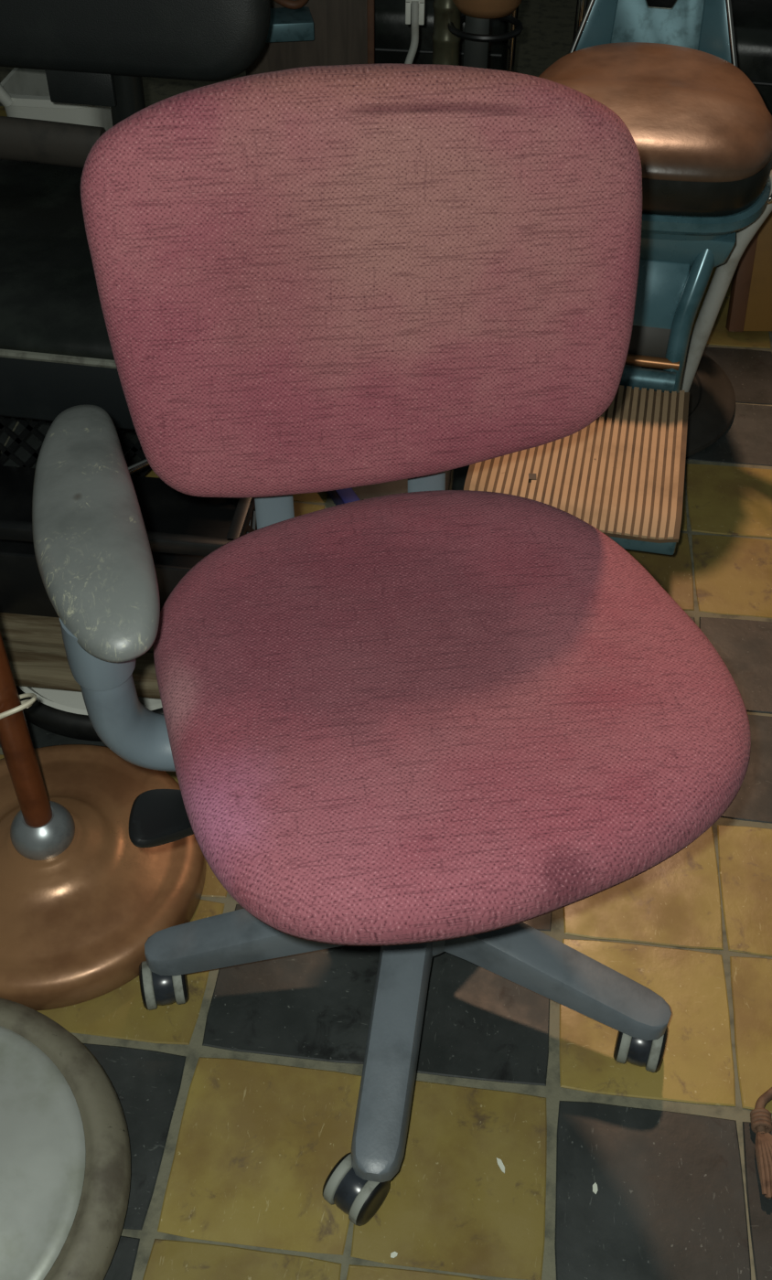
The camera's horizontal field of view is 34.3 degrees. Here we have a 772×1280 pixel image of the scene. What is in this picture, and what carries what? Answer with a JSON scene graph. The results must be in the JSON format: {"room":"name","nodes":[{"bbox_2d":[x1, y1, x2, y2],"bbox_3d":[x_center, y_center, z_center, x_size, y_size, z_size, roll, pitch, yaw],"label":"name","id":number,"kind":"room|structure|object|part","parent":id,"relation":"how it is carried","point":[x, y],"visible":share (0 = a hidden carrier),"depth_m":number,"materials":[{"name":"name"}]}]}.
{"room":"secondhand furniture shop","nodes":[
{"label":"secondhand furniture shop","id":0,"kind":"room"},
{"bbox_2d":[0,0,771,1279],"bbox_3d":[0.151,-0.475,2.396,5.200,0.038,5.200,5,44,5],"label":"floor","id":1,"kind":"structure","parent":0,"point":[238,1099],"depth_m":1.38,"materials":[{"name":"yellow tile"}]},
{"bbox_2d":[0,67,112,130],"bbox_3d":[-0.653,-1.108,2.672,0.212,0.482,0.450,5,44,5],"label":"metal bracket","id":2,"kind":"object","parent":1,"relation":"on","point":[24,92],"visible":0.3,"depth_m":2.49,"materials":[{"name":"white metal"}]},
{"bbox_3d":[-0.741,-1.103,2.419,0.080,0.138,0.046,-8,45,-8],"label":"handle","id":3,"kind":"part","parent":2,"relation":"part of","materials":[{"name":"white metal"}]},
{"bbox_2d":[0,997,130,1279],"bbox_3d":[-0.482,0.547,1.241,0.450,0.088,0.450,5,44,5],"label":"stool","id":4,"kind":"object","parent":1,"relation":"on","point":[65,1152],"visible":1,"depth_m":1.25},
{"bbox_3d":[-0.482,0.529,1.224,0.368,0.038,0.368,5,44,5],"label":"plate","id":5,"kind":"part","parent":4,"relation":"part of","materials":[{"name":"metal"}]},
{"bbox_2d":[16,685,163,741],"bbox_3d":[-0.381,-0.007,1.845,0.400,0.048,0.400,5,44,5],"label":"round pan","id":6,"kind":"object","parent":1,"relation":"on","point":[57,711],"visible":0.09,"depth_m":1.71,"materials":[{"name":"black metal"}]},
{"bbox_2d":[0,631,206,1010],"bbox_3d":[-0.408,-0.026,1.251,0.372,0.900,0.372,5,44,5],"label":"pole stand","id":7,"kind":"object","parent":1,"relation":"on","point":[80,903],"visible":0.95,"depth_m":1.47,"materials":[{"name":"orange metal"}]},
{"bbox_2d":[0,693,36,719],"bbox_3d":[-0.404,0.075,1.353,0.064,0.058,0.062,5,44,5],"label":"cord","id":8,"kind":"object","parent":7,"relation":"attached to","point":[26,703],"visible":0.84,"depth_m":1.32,"materials":[{"name":"beige plastic"}]},
{"bbox_2d":[0,0,270,475],"bbox_3d":[-0.540,-0.727,1.910,0.709,0.992,0.743,7,44,7],"label":"salon chair","id":9,"kind":"object","parent":1,"relation":"on","point":[56,353],"visible":0.46,"depth_m":1.96,"materials":[{"name":"black leather"}]},
{"bbox_3d":[-0.489,-0.608,1.893,0.560,0.065,0.560,7,44,7],"label":"seat","id":10,"kind":"part","parent":9,"relation":"part of","materials":[{"name":"black leather"}]},
{"bbox_3d":[-0.489,-0.545,1.954,0.560,0.110,0.560,7,44,7],"label":"seat","id":11,"kind":"part","parent":9,"relation":"part of","materials":[{"name":"black leather"}]},
{"bbox_3d":[-0.510,-0.928,2.097,0.115,0.060,0.012,7,44,7],"label":"plate","id":12,"kind":"part","parent":9,"relation":"part of","materials":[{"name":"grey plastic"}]},
{"bbox_3d":[-0.447,-0.924,2.167,0.060,0.323,0.075,7,44,7],"label":"post","id":13,"kind":"part","parent":9,"relation":"part of","materials":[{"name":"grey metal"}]},
{"bbox_3d":[-0.458,-1.129,1.944,0.560,0.460,0.117,7,44,7],"label":"backrest","id":14,"kind":"part","parent":9,"relation":"part of","materials":[{"name":"black leather"}]},
{"bbox_2d":[0,516,295,698],"bbox_3d":[-0.435,-0.050,1.853,0.620,0.099,0.383,5,44,5],"label":"stack","id":15,"kind":"object","parent":1,"relation":"on","point":[34,645],"visible":0.06,"depth_m":1.71,"materials":[{"name":"brown wood"}]},
{"bbox_2d":[0,416,256,617],"bbox_3d":[-0.414,-0.210,1.816,0.490,0.186,0.358,5,44,5],"label":"plastic crate","id":16,"kind":"object","parent":15,"relation":"on","point":[182,529],"visible":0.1,"depth_m":1.87,"materials":[{"name":"black plastic"}]},
{"bbox_3d":[-0.434,-0.071,1.716,0.460,0.110,0.008,5,44,5],"label":"panel","id":17,"kind":"part","parent":16,"relation":"part of","materials":[{"name":"black plastic"}]},
{"bbox_3d":[-0.295,-0.289,1.782,0.063,0.024,0.256,22,48,21],"label":"wire handle","id":18,"kind":"part","parent":16,"relation":"part of","materials":[{"name":"silver metal"}]},
{"bbox_2d":[245,0,374,75],"bbox_3d":[-0.163,-1.220,2.563,0.273,0.800,0.137,2,44,2],"label":"board","id":19,"kind":"object","parent":1,"relation":"on","point":[302,33],"visible":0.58,"depth_m":2.58,"materials":[{"name":"brown wood"}]},
{"bbox_2d":[326,487,359,505],"bbox_3d":[-0.047,-0.204,2.062,0.028,0.034,0.260,-17,47,-18],"label":"bar","id":20,"kind":"object","parent":1,"relation":"on","point":[339,496],"visible":0.02,"depth_m":2.08,"materials":[{"name":"blue"}]},
{"bbox_2d":[32,63,750,1226],"bbox_3d":[0.004,0.025,1.207,0.646,0.889,0.704,-5,44,-6],"label":"office chair","id":21,"kind":"object","parent":1,"relation":"on","point":[420,724],"visible":1,"depth_m":1.17,"materials":[{"name":"fabric"}]},
{"bbox_3d":[-0.155,0.166,1.210,0.184,0.019,0.066,-5,44,-6],"label":"lever","id":22,"kind":"part","parent":21,"relation":"part of","materials":[{"name":"black plastic"}]},
{"bbox_3d":[-0.132,0.320,1.407,0.280,0.068,0.060,-7,44,-7],"label":"leg","id":23,"kind":"part","parent":21,"relation":"part of","materials":[{"name":"grey plastic"}]},
{"bbox_2d":[80,63,641,497],"bbox_3d":[-0.013,-0.341,1.234,0.534,0.401,0.142,-5,44,-6],"label":"backrest cushion","id":24,"kind":"object","parent":21,"relation":"on","point":[312,279],"depth_m":1.19,"materials":[{"name":"fabric"}]},
{"bbox_3d":[0.007,0.414,1.310,0.060,0.068,0.280,6,44,6],"label":"leg","id":25,"kind":"part","parent":21,"relation":"part of","materials":[{"name":"grey plastic"}]},
{"bbox_2d":[153,490,750,946],"bbox_3d":[0.055,0.036,1.197,0.550,0.080,0.535,-5,44,-6],"label":"seat cushion","id":26,"kind":"object","parent":21,"relation":"on","point":[438,715],"depth_m":1.12,"materials":[{"name":"fabric"}]},
{"bbox_3d":[0.178,0.352,1.376,0.280,0.068,0.060,19,47,18],"label":"leg","id":27,"kind":"part","parent":21,"relation":"part of","materials":[{"name":"grey plastic"}]},
{"bbox_2d":[390,1251,397,1258],"bbox_3d":[0.008,0.610,1.242,0.008,0.001,0.006,-11,45,-12],"label":"paper scrap","id":28,"kind":"object","parent":1,"relation":"on","point":[393,1254],"visible":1,"depth_m":1.24,"materials":[{"name":"grey paper"}]},
{"bbox_2d":[374,0,518,72],"bbox_3d":[0.123,-1.609,2.875,0.396,0.930,0.671,5,44,5],"label":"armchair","id":29,"kind":"object","parent":1,"relation":"on","point":[392,36],"visible":0.16,"depth_m":2.72,"materials":[{"name":"black leather"}]},
{"bbox_2d":[431,0,522,68],"bbox_3d":[0.115,-1.140,2.252,0.268,1.120,0.260,5,44,5],"label":"pole stand","id":30,"kind":"object","parent":1,"relation":"on","point":[476,15],"visible":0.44,"depth_m":2.25,"materials":[{"name":"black metal"}]},
{"bbox_2d":[404,0,425,63],"bbox_3d":[0.055,-1.102,2.241,0.057,0.251,0.021,5,44,5],"label":"power cord","id":31,"kind":"object","parent":30,"relation":"hanging from","point":[414,9],"visible":0.77,"depth_m":2.23,"materials":[{"name":"white plastic"}]},
{"bbox_3d":[0.043,-1.070,2.269,0.033,0.166,0.014,5,44,5],"label":"rod","id":32,"kind":"part","parent":31,"relation":"part of","materials":[{"name":"white plastic"}]},
{"bbox_2d":[451,0,521,18],"bbox_3d":[0.178,-1.139,2.215,0.128,0.050,0.128,5,44,5],"label":"copper cup","id":33,"kind":"object","parent":30,"relation":"on","point":[471,8],"depth_m":2.18,"materials":[{"name":"paint"}]},
{"bbox_2d":[496,1157,504,1173],"bbox_3d":[0.120,0.548,1.307,0.006,0.001,0.018,-14,46,-15],"label":"paper scrap","id":34,"kind":"object","parent":1,"relation":"on","point":[499,1162],"visible":1,"depth_m":1.31,"materials":[{"name":"grey paper"}]},
{"bbox_2d":[592,1183,597,1194],"bbox_3d":[0.215,0.565,1.290,0.006,0.001,0.012,8,44,8],"label":"paper scrap","id":35,"kind":"object","parent":1,"relation":"on","point":[594,1186],"visible":1,"depth_m":1.29,"materials":[{"name":"grey paper"}]},
{"bbox_2d":[463,0,771,554],"bbox_3d":[0.378,-0.609,2.005,0.490,0.702,0.987,8,45,8],"label":"barber chair","id":36,"kind":"object","parent":1,"relation":"on","point":[700,129],"visible":0.48,"depth_m":1.91,"materials":[{"name":"metal"}]},
{"bbox_3d":[0.308,-0.291,1.929,0.292,0.035,0.410,8,45,8],"label":"footrest frame","id":37,"kind":"part","parent":36,"relation":"part of","materials":[{"name":"beige wood"}]},
{"bbox_3d":[0.365,-0.493,2.035,0.210,0.053,0.026,8,45,8],"label":"panel","id":38,"kind":"part","parent":36,"relation":"part of","materials":[{"name":"grey"}]},
{"bbox_2d":[538,42,771,181],"bbox_3d":[0.412,-0.859,1.987,0.408,0.069,0.462,8,45,8],"label":"seat cushion","id":39,"kind":"object","parent":36,"relation":"on","point":[689,114],"depth_m":1.90,"materials":[{"name":"brown leather"}]},
{"bbox_3d":[0.370,-0.560,2.005,0.215,0.098,0.046,8,45,8],"label":"leg rest panel","id":40,"kind":"part","parent":36,"relation":"part of","materials":[{"name":"teal metal"}]},
{"bbox_2d":[641,157,771,216],"bbox_3d":[0.412,-0.818,2.027,0.413,0.081,0.468,8,45,8],"label":"cushion","id":41,"kind":"object","parent":36,"relation":"on","point":[737,186],"depth_m":1.85,"materials":[{"name":"black leather"}]},
{"bbox_2d":[680,170,771,392],"bbox_3d":[0.598,-0.627,2.090,0.161,0.562,0.061,0,44,-1],"label":"stick","id":42,"kind":"object","parent":36,"relation":"on","point":[722,276],"visible":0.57,"depth_m":2.13,"materials":[{"name":"silver metal"}]},
{"bbox_2d":[572,0,771,115],"bbox_3d":[0.839,-1.483,2.750,0.771,0.930,0.671,9,45,9],"label":"chair backrest","id":43,"kind":"object","parent":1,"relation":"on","point":[752,19],"visible":0.06,"depth_m":2.60,"materials":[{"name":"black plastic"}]},
{"bbox_2d":[646,0,771,115],"bbox_3d":[0.823,-1.345,2.790,0.720,0.195,0.520,9,45,9],"label":"seat cushion","id":44,"kind":"object","parent":43,"relation":"on","point":[752,19],"depth_m":2.59,"materials":[{"name":"leather"}]},
{"bbox_2d":[725,115,771,331],"bbox_3d":[0.851,-0.795,2.419,0.327,0.394,0.125,1,44,0],"label":"wooden board","id":45,"kind":"object","parent":1,"relation":"on","point":[750,302],"visible":0.62,"depth_m":2.47,"materials":[{"name":"brown wood"}]},
{"bbox_3d":[0.865,-0.795,2.418,0.300,0.392,0.115,1,44,0],"label":"panel","id":46,"kind":"part","parent":45,"relation":"part of","materials":[{"name":"brown wood"}]},
{"bbox_2d":[749,1087,771,1198],"bbox_3d":[0.414,0.519,1.322,0.054,0.028,0.145,5,44,5],"label":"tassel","id":47,"kind":"object","parent":1,"relation":"on","point":[760,1117],"visible":1,"depth_m":1.31,"materials":[{"name":"orange fabric"}]},
{"bbox_3d":[0.408,0.502,1.344,0.022,0.016,0.065,22,48,21],"label":"cord","id":48,"kind":"part","parent":47,"relation":"part of","materials":[{"name":"brown fabric"}]}
]}

